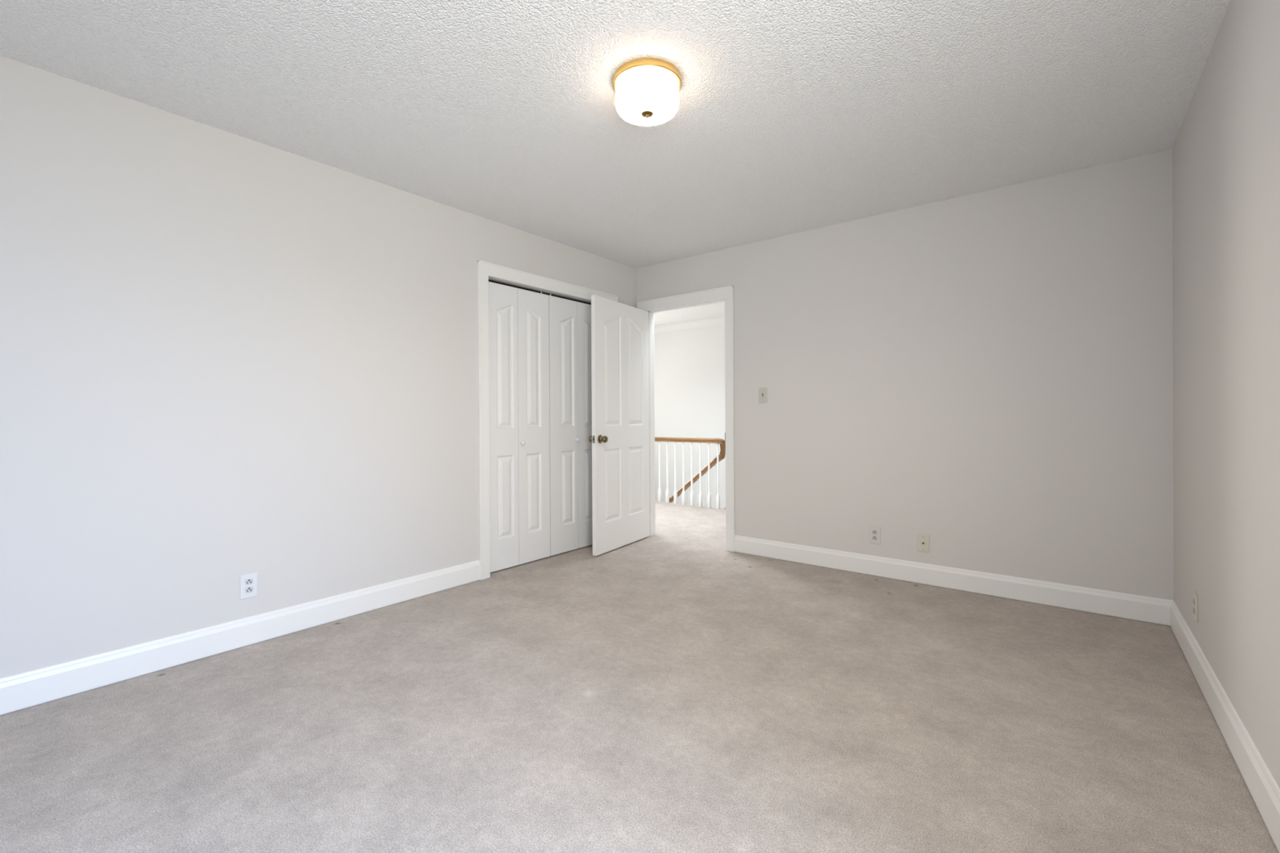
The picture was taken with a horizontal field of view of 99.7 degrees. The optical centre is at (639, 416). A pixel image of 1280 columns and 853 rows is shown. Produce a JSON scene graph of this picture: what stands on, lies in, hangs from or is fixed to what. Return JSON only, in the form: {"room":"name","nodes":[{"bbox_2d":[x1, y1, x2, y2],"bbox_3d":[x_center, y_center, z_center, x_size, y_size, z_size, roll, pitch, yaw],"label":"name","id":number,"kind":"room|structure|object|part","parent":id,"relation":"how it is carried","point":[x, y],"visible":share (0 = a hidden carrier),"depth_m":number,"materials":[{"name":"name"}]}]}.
{"room":"empty bedroom","nodes":[
{"label":"empty bedroom","id":0,"kind":"room"},
{"bbox_2d":[0,55,636,678],"bbox_3d":[-1.601,-0.126,3.058,0.115,2.440,4.915,0,0,38],"label":"wall","id":1,"kind":"structure","parent":0,"point":[225,356],"depth_m":2.47,"materials":[{"name":"white paint"}]},
{"bbox_2d":[0,560,479,715],"bbox_3d":[-1.508,1.027,3.064,0.015,0.133,4.800,0,0,38],"label":"baseboard","id":2,"kind":"structure","parent":1,"relation":"attached to","point":[22,691],"depth_m":2.46,"materials":[{"name":"white paint"}]},
{"bbox_2d":[240,572,257,599],"bbox_3d":[-1.883,0.813,2.599,0.008,0.115,0.070,0,0,38],"label":"electrical outlet","id":3,"kind":"object","parent":1,"relation":"attached to","point":[248,582],"visible":1,"depth_m":2.60,"materials":[{"name":"white plastic"}]},
{"bbox_2d":[244,586,253,593],"bbox_3d":[-1.882,0.832,2.598,0.003,0.028,0.034,0,0,38],"label":"receptacle","id":4,"kind":"object","parent":3,"relation":"attached to","point":[247,589],"depth_m":2.60,"materials":[{"name":"white plastic"}]},
{"bbox_2d":[244,578,253,585],"bbox_3d":[-1.882,0.793,2.598,0.003,0.028,0.034,0,0,38],"label":"receptacle","id":5,"kind":"object","parent":3,"relation":"attached to","point":[247,581],"depth_m":2.60,"materials":[{"name":"white plastic"}]},
{"bbox_2d":[488,281,550,573],"bbox_3d":[-0.886,0.058,3.934,0.060,2.039,0.603,0,0,38],"label":"door","id":6,"kind":"structure","parent":1,"relation":"in","point":[519,337],"depth_m":3.94,"materials":[{"name":"white paint"}]},
{"bbox_2d":[476,259,617,580],"bbox_3d":[-0.682,0.018,4.196,0.138,2.139,1.415,0,0,38],"label":"trim","id":7,"kind":"structure","parent":1,"relation":"attached to","point":[487,272],"depth_m":3.65,"materials":[{"name":"white paint"}]},
{"bbox_2d":[548,293,592,555],"bbox_3d":[-0.506,0.055,4.412,0.060,2.039,0.603,0,0,38],"label":"door","id":8,"kind":"structure","parent":1,"relation":"in","point":[569,321],"depth_m":4.35,"materials":[{"name":"white paint"}]},
{"bbox_2d":[0,0,1231,325],"bbox_3d":[-0.627,-1.393,4.064,7.166,0.080,7.715,0,0,38],"label":"ceiling","id":9,"kind":"structure","parent":0,"point":[792,117],"depth_m":2.25,"materials":[{"name":"white paint"}]},
{"bbox_2d":[613,57,681,126],"bbox_3d":[0.029,-1.278,2.167,0.276,0.149,0.276,0,0,38],"label":"ceiling light","id":10,"kind":"object","parent":9,"relation":"attached to","point":[646,90],"visible":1,"depth_m":2.08,"materials":[{"name":"white glass"}]},
{"bbox_2d":[0,500,1279,852],"bbox_3d":[-0.628,1.117,4.090,6.916,0.060,7.500,0,0,38],"label":"floor","id":11,"kind":"structure","parent":0,"point":[671,690],"depth_m":1.86,"materials":[{"name":"beige carpet"}]},
{"bbox_3d":[0.338,2.186,7.479,2.632,2.229,0.998,0,0,38],"label":"staircase","id":12,"kind":"structure","parent":11,"relation":"attached to","visible":0},
{"bbox_2d":[654,436,725,509],"bbox_3d":[0.021,1.151,7.120,2.564,1.795,0.222,0,0,38],"label":"stair railing","id":13,"kind":"object","parent":12,"relation":"on","point":[716,460],"visible":0.64,"depth_m":6.55,"materials":[{"name":"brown wood"}]},
{"bbox_3d":[-0.074,0.284,7.093,2.455,0.053,0.058,0,0,38],"label":"handrail","id":14,"kind":"part","parent":13,"relation":"part of","materials":[{"name":"brown wood"}]},
{"bbox_3d":[0.185,1.279,7.085,1.898,1.537,0.058,0,0,38],"label":"sloping handrail","id":15,"kind":"part","parent":13,"relation":"part of","materials":[{"name":"brown wood"}]},
{"bbox_2d":[653,325,725,508],"bbox_3d":[1.298,1.200,7.413,6.000,5.140,0.100,0,0,38],"label":"wall","id":16,"kind":"structure","parent":0,"point":[690,364],"depth_m":7.80,"materials":[{"name":"white paint"}]},
{"bbox_2d":[653,316,724,333],"bbox_3d":[1.228,-1.317,7.336,5.800,0.105,0.085,0,0,38],"label":"trim","id":17,"kind":"structure","parent":16,"relation":"attached to","point":[714,322],"depth_m":7.73,"materials":[{"name":"white paint"}]},
{"bbox_2d":[635,149,1173,600],"bbox_3d":[1.399,-0.143,3.887,3.781,2.440,0.115,0,0,38],"label":"wall","id":18,"kind":"structure","parent":0,"point":[988,375],"depth_m":3.30,"materials":[{"name":"white paint"}]},
{"bbox_2d":[588,294,649,555],"bbox_3d":[-0.146,0.064,4.519,0.165,2.016,0.834,0,0,32],"label":"door","id":19,"kind":"structure","parent":18,"relation":"in","point":[619,438],"depth_m":4.45,"materials":[{"name":"white paint"}]},
{"bbox_3d":[-0.284,0.173,4.198,0.065,0.067,0.067,0,0,32],"label":"knob","id":20,"kind":"part","parent":19,"relation":"part of","materials":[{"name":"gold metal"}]},
{"bbox_2d":[636,285,734,551],"bbox_3d":[0.409,0.015,4.671,0.977,2.130,0.156,0,0,38],"label":"trim","id":21,"kind":"structure","parent":18,"relation":"attached to","point":[725,294],"depth_m":4.36,"materials":[{"name":"white paint"}]},
{"bbox_3d":[0.455,0.016,4.723,0.968,2.128,0.018,0,0,38],"label":"hall casing","id":22,"kind":"part","parent":21,"relation":"part of","materials":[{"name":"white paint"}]},
{"bbox_2d":[758,387,767,402],"bbox_3d":[0.945,-0.168,4.162,0.070,0.115,0.020,0,0,38],"label":"light switch","id":23,"kind":"object","parent":18,"relation":"attached to","point":[762,392],"visible":1,"depth_m":4.16,"materials":[{"name":"beige plastic"}]},
{"bbox_2d":[869,525,879,544],"bbox_3d":[1.592,0.801,3.661,0.070,0.115,0.008,0,0,38],"label":"electrical outlet","id":24,"kind":"object","parent":18,"relation":"attached to","point":[874,531],"visible":1,"depth_m":3.66,"materials":[{"name":"white plastic"}]},
{"bbox_2d":[871,535,877,540],"bbox_3d":[1.591,0.821,3.659,0.034,0.028,0.003,0,0,38],"label":"receptacle","id":25,"kind":"object","parent":24,"relation":"attached to","point":[873,537],"depth_m":3.66,"materials":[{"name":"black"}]},
{"bbox_2d":[871,529,877,534],"bbox_3d":[1.591,0.782,3.659,0.034,0.028,0.003,0,0,38],"label":"receptacle","id":26,"kind":"object","parent":24,"relation":"attached to","point":[873,531],"depth_m":3.66,"materials":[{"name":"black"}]},
{"bbox_2d":[917,533,929,552],"bbox_3d":[1.823,0.811,3.473,0.070,0.115,0.015,0,0,38],"label":"cable plate","id":27,"kind":"object","parent":18,"relation":"attached to","point":[923,540],"visible":1,"depth_m":3.47,"materials":[{"name":"beige plastic"}]},
{"bbox_2d":[733,534,1173,626],"bbox_3d":[1.742,1.009,3.539,2.517,0.133,0.015,0,0,38],"label":"baseboard","id":28,"kind":"structure","parent":18,"relation":"attached to","point":[1116,604],"depth_m":3.29,"materials":[{"name":"white paint"}]},
{"bbox_2d":[1172,0,1279,788],"bbox_3d":[1.256,-0.136,0.789,0.150,2.440,4.915,0,0,38],"label":"wall","id":29,"kind":"structure","parent":0,"point":[1226,148],"depth_m":1.76,"materials":[{"name":"white paint"}]},
{"bbox_2d":[1193,591,1197,622],"bbox_3d":[2.339,0.799,2.274,0.008,0.115,0.070,0,0,38],"label":"electrical outlet","id":30,"kind":"object","parent":29,"relation":"attached to","point":[1195,596],"visible":1,"depth_m":2.26,"materials":[{"name":"beige plastic"}]},
{"bbox_2d":[1169,600,1279,852],"bbox_3d":[1.234,1.017,0.887,0.015,0.133,4.800,0,0,38],"label":"baseboard","id":31,"kind":"structure","parent":29,"relation":"attached to","point":[1260,783],"depth_m":1.70,"materials":[{"name":"white paint"}]}
]}

